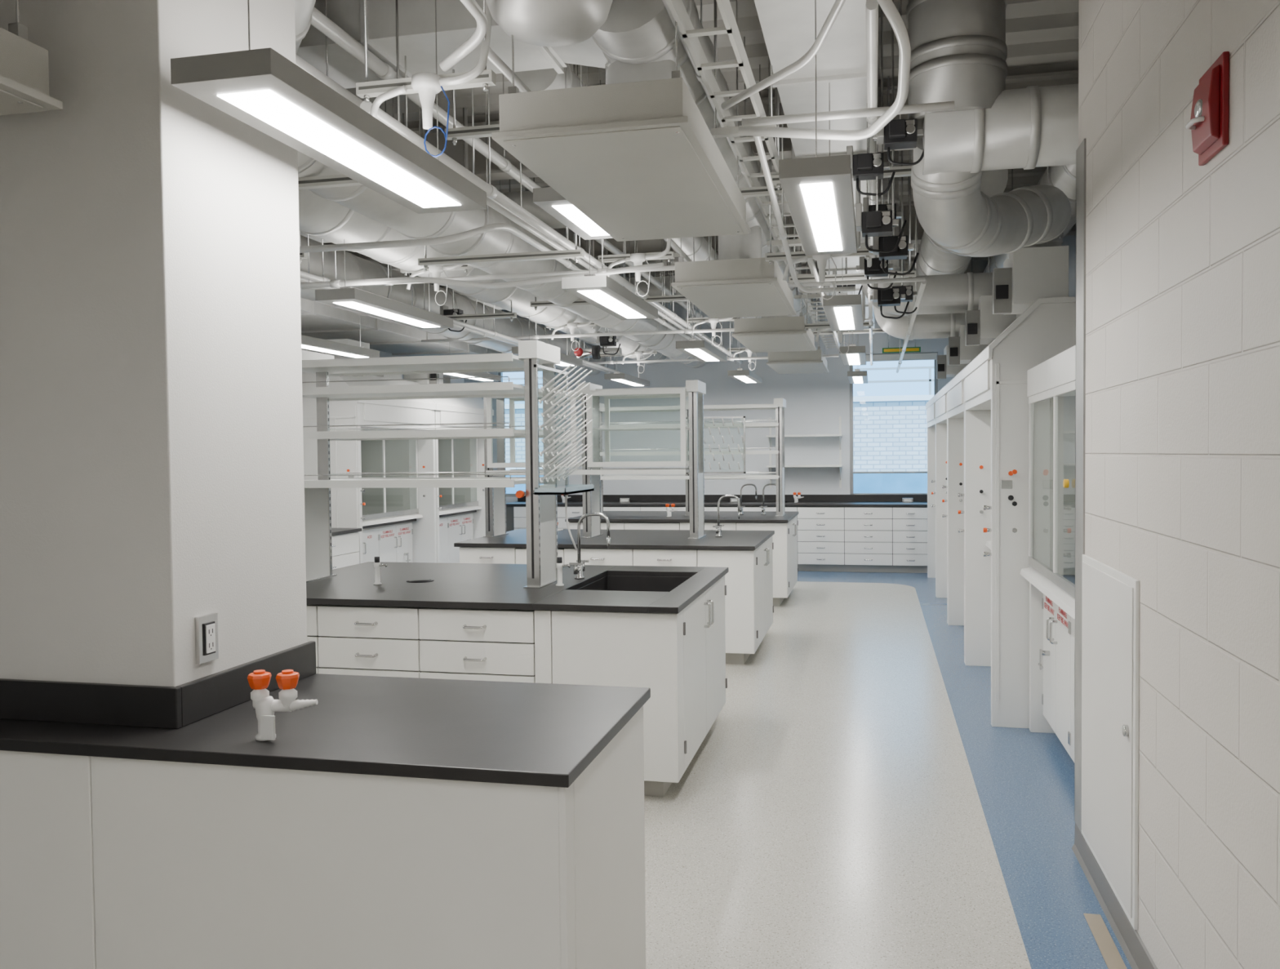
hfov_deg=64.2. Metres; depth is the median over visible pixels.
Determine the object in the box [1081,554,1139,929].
access panel
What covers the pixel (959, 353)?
fume hood
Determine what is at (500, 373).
window
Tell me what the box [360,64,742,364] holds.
conduit
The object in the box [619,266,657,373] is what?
strut
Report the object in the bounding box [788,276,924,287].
conduit
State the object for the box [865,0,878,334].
conduit
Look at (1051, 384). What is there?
fume hood
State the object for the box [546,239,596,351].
strut
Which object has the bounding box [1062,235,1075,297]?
wall
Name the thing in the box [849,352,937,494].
window
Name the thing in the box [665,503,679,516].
turret
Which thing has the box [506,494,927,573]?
bench
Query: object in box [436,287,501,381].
pendant light
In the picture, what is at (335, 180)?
hanger
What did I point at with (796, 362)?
ceiling vent
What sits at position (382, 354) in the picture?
wall
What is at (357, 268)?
duct
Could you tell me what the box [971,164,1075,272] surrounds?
exhaust main
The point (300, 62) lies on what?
conduit
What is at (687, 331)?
conduit
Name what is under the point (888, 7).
pipe
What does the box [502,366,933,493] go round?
neighboring building
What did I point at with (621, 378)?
pendant light
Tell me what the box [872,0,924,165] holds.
damper actuator
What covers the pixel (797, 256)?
strut
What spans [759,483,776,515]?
gooseneck faucet
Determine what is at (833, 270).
strut
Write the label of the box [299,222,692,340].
conduit
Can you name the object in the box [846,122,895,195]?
damper actuator
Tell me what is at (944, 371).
fume hood
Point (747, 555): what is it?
lab bench
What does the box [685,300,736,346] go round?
strut
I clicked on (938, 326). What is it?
duct
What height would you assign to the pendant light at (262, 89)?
1.503 m
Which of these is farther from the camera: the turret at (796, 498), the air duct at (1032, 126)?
the turret at (796, 498)
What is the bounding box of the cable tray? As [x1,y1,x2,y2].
[666,0,838,349]
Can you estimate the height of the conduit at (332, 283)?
1.363 m
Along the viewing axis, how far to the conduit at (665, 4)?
4.56 m
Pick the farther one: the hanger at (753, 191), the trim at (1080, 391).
the hanger at (753, 191)
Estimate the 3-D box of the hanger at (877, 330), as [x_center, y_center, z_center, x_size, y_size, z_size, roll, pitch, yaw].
[2.199,-2.113,10.308,0.900,1.230,0.041,0,2,13]
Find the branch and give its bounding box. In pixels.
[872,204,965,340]
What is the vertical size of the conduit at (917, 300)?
1.401 m
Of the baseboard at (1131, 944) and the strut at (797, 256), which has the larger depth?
the strut at (797, 256)
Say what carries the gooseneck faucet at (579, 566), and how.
on the lab bench at (661, 629)
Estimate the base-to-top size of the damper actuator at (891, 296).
1.559 m
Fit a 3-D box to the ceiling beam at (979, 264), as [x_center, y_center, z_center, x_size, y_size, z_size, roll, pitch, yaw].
[0.779,-2.559,13.185,8.050,0.360,0.180,0,2,13]
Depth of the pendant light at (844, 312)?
6.54 m
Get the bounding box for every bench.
[0,640,650,968]
[306,561,728,796]
[331,528,361,569]
[453,528,774,664]
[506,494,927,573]
[564,511,798,605]
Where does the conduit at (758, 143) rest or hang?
hanging from the ceiling
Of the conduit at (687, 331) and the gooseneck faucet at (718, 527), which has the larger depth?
the conduit at (687, 331)
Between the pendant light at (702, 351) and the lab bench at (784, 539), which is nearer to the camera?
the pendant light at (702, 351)
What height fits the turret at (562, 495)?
0.145 m
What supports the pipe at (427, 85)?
hanging from the ceiling
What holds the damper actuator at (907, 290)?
hanging from the ceiling
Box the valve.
[573,248,622,359]
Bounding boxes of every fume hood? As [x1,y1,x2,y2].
[302,338,436,563]
[403,355,493,563]
[925,345,967,596]
[933,324,988,622]
[945,295,1016,662]
[961,245,1075,728]
[1011,345,1075,762]
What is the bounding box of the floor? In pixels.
[644,571,1132,968]
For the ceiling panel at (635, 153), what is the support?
in the ceiling
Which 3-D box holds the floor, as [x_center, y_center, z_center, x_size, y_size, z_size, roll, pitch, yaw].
[-0.777,1.470,6.332,8.250,0.102,17.300,0,2,13]
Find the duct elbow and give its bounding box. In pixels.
[911,137,1071,258]
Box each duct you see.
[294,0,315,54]
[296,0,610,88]
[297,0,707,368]
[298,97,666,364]
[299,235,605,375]
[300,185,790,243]
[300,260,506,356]
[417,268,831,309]
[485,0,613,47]
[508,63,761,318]
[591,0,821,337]
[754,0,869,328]
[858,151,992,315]
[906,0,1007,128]
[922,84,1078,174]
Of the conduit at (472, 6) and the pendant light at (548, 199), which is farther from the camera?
the pendant light at (548, 199)
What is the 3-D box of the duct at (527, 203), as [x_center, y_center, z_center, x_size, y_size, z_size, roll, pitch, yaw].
[-1.486,-2.237,7.658,5.900,0.752,0.308,0,2,13]
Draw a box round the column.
[0,0,306,686]
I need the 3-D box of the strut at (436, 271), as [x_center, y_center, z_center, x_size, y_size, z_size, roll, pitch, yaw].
[-1.399,-1.900,6.911,0.500,1.383,0.126,0,2,13]
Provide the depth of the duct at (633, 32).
3.96 m
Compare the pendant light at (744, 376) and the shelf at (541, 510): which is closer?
the shelf at (541, 510)
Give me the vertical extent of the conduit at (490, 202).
1.181 m
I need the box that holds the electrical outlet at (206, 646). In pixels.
[194,613,218,664]
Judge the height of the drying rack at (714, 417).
0.670 m
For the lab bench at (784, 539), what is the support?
on the floor
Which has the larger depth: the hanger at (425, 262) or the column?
the hanger at (425, 262)
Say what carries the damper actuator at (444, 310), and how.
hanging from the ceiling
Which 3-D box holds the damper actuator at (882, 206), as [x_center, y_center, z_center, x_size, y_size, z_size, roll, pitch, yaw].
[1.278,-1.928,5.378,0.244,1.289,0.150,0,2,13]
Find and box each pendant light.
[170,0,486,213]
[301,253,379,358]
[315,129,453,328]
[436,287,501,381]
[511,346,518,355]
[533,66,613,239]
[555,352,582,366]
[561,66,657,319]
[604,265,649,386]
[675,257,726,362]
[728,368,761,383]
[778,0,857,255]
[822,257,863,331]
[839,291,866,365]
[847,368,867,383]
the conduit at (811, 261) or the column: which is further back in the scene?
the conduit at (811, 261)
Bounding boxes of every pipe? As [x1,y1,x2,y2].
[355,0,495,157]
[737,0,911,140]
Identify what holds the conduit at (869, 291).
hanging from the ceiling
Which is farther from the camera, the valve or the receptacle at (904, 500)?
the receptacle at (904, 500)
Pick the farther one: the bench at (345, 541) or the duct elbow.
the bench at (345, 541)
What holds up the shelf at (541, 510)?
on the lab bench at (661, 629)
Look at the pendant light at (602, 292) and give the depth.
5.86 m
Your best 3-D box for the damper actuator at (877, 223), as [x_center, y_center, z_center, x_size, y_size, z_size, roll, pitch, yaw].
[1.116,-1.825,4.803,0.244,1.459,0.150,0,2,13]
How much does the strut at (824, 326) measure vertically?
1.543 m
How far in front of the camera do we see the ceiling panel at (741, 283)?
6.71 m
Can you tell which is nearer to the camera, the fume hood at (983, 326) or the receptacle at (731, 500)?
the fume hood at (983, 326)
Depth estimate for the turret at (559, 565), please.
5.38 m
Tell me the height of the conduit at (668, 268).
1.241 m
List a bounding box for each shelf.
[301,340,559,588]
[483,380,706,539]
[591,398,786,516]
[765,416,842,488]
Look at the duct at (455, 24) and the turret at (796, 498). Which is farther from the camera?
the turret at (796, 498)
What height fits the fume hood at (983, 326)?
2.760 m
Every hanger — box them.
[297,0,399,190]
[298,230,307,263]
[408,179,516,321]
[417,64,583,271]
[444,64,607,145]
[529,177,710,311]
[739,87,784,199]
[770,88,911,190]
[789,149,915,283]
[813,261,886,337]
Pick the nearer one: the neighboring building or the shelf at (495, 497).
the shelf at (495, 497)
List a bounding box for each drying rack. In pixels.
[533,364,594,550]
[684,416,746,478]
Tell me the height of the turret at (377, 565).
0.150 m
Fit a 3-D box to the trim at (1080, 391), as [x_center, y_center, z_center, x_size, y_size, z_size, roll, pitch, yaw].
[1.798,0.019,3.970,0.167,2.670,0.157,0,2,13]
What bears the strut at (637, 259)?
hanging from the ceiling
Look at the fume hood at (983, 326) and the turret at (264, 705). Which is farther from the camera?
the fume hood at (983, 326)
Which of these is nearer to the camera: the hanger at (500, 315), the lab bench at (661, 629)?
the lab bench at (661, 629)
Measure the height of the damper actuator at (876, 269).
1.419 m
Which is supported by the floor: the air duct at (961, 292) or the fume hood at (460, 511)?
the fume hood at (460, 511)
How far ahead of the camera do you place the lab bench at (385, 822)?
2.46 m
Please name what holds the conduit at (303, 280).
hanging from the ceiling
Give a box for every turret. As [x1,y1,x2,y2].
[247,669,317,741]
[373,556,386,585]
[555,556,570,586]
[560,494,570,502]
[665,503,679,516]
[792,492,804,502]
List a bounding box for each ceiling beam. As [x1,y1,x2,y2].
[323,201,1075,271]
[409,70,1078,181]
[439,256,991,310]
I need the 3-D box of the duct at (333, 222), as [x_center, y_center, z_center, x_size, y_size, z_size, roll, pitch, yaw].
[-1.074,-2.081,9.006,0.508,1.151,11.200,0,2,13]
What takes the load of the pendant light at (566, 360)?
hanging from the ceiling
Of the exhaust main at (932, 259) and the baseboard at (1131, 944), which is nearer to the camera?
the baseboard at (1131, 944)
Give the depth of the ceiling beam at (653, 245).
10.20 m
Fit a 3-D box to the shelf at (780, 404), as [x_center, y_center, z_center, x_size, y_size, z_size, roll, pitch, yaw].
[0.521,-0.295,11.469,2.200,1.280,0.512,0,2,13]
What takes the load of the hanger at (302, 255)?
hanging from the ceiling
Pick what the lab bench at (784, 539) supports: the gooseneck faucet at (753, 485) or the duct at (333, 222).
the gooseneck faucet at (753, 485)
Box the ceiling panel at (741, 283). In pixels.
[671,63,796,318]
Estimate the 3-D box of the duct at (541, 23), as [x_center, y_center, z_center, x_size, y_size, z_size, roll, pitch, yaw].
[-0.307,-1.988,3.394,0.456,1.000,0.456,0,2,13]
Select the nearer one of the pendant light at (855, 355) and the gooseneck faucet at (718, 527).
the gooseneck faucet at (718, 527)
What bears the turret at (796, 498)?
on the bench at (852, 533)
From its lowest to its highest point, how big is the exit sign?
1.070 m
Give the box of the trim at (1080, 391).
[1074,138,1085,833]
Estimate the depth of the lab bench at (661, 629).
4.91 m
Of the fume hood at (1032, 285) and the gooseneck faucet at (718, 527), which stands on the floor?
the fume hood at (1032, 285)
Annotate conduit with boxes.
[295,54,718,349]
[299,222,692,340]
[299,239,623,373]
[300,234,614,373]
[300,251,663,288]
[302,80,675,288]
[311,7,711,327]
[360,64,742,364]
[421,300,734,342]
[439,0,488,71]
[471,88,736,363]
[487,46,759,318]
[590,346,838,364]
[662,0,813,323]
[720,0,845,110]
[742,101,954,126]
[753,104,855,293]
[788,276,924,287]
[808,259,840,351]
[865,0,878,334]
[866,236,873,365]
[896,176,926,373]
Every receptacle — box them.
[619,497,631,502]
[729,497,740,502]
[902,497,912,502]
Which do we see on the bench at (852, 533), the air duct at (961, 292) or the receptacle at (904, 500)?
the receptacle at (904, 500)
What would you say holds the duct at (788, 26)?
hanging from the ceiling
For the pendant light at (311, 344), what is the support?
hanging from the ceiling
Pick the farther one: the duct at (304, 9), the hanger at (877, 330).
the hanger at (877, 330)
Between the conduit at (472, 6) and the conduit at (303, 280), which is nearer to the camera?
the conduit at (472, 6)
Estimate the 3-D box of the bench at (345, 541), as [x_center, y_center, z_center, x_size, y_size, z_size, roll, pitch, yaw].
[-3.591,0.914,9.036,1.354,0.910,2.150,0,2,13]
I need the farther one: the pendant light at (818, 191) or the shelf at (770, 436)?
the shelf at (770, 436)
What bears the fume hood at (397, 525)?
on the floor
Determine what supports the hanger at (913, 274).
hanging from the ceiling
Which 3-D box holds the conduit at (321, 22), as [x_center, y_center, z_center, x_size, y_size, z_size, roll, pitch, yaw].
[-0.239,-2.280,8.398,0.069,0.735,10.400,0,2,13]
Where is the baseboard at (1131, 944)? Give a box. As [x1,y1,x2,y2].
[1071,822,1157,968]
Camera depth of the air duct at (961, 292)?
7.83 m
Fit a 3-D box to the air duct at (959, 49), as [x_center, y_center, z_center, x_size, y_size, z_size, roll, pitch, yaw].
[1.391,-2.073,4.491,0.421,0.950,0.421,0,2,13]
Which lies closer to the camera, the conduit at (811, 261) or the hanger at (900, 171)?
the hanger at (900, 171)
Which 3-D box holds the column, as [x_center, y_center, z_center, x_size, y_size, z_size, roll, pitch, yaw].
[-2.426,-0.471,3.201,2.645,4.000,0.635,0,2,13]
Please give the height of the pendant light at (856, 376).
1.503 m
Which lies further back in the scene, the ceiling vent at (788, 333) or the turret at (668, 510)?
the turret at (668, 510)
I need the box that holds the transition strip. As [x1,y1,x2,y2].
[1083,913,1127,968]
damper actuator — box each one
[440,289,466,332]
[595,238,620,355]
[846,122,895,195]
[855,80,904,253]
[856,203,897,289]
[862,8,906,235]
[868,0,919,275]
[869,75,909,319]
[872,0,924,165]
[887,150,917,314]
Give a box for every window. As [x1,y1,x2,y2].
[497,370,542,497]
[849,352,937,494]
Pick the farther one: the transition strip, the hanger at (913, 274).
the hanger at (913, 274)
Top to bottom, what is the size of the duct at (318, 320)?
1.120 m
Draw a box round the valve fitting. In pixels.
[515,490,525,497]
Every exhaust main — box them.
[916,168,1008,275]
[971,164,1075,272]
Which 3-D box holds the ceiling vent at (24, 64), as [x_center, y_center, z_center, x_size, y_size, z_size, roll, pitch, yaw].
[-2.042,-1.671,1.994,0.940,1.536,1.280,0,2,13]
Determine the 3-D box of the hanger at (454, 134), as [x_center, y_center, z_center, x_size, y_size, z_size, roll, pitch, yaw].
[-0.500,-2.041,4.565,0.800,0.980,0.041,0,2,13]
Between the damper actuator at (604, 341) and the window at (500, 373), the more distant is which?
the window at (500, 373)
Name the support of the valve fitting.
attached to the shelf at (541, 510)
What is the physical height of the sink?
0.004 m
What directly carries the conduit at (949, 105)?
attached to the conduit at (758, 143)
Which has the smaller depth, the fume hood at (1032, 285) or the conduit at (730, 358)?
the fume hood at (1032, 285)
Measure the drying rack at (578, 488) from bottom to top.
0.975 m
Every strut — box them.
[400,107,471,306]
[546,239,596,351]
[598,238,674,296]
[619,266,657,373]
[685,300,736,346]
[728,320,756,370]
[764,57,872,300]
[804,262,873,354]
[832,257,862,294]
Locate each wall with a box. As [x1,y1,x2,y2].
[301,334,450,378]
[453,297,953,502]
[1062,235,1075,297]
[1078,0,1279,968]
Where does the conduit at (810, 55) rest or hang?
hanging from the ceiling
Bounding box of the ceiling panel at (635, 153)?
[491,0,751,241]
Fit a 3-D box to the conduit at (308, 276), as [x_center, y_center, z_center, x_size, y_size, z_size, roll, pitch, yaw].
[-1.425,-2.002,9.037,0.049,1.305,10.700,0,2,13]
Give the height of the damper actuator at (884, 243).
1.519 m
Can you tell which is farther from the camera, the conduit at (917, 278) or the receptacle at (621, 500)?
the receptacle at (621, 500)
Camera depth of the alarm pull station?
2.35 m
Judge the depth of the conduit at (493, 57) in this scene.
3.79 m
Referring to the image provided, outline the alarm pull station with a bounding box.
[1185,51,1229,165]
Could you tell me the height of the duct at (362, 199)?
1.212 m
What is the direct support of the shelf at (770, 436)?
attached to the wall at (815, 402)
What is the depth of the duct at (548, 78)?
4.90 m
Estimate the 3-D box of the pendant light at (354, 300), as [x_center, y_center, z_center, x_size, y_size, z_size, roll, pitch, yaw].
[-1.596,-1.826,6.496,0.250,1.503,1.400,0,2,13]
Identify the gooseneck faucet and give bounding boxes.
[568,512,610,579]
[712,494,740,537]
[737,484,757,515]
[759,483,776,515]
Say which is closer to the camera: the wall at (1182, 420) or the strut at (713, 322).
the wall at (1182, 420)
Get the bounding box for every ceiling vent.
[0,0,62,115]
[731,245,816,352]
[766,337,828,373]
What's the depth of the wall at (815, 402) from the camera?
14.52 m
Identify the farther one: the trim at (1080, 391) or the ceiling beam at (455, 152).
the ceiling beam at (455, 152)
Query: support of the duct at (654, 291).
hanging from the ceiling
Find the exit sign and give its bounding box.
[882,334,920,353]
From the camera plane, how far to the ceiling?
6.11 m
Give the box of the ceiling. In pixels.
[346,0,1079,284]
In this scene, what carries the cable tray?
hanging from the ceiling
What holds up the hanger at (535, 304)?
hanging from the ceiling
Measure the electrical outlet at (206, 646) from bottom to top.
0.125 m

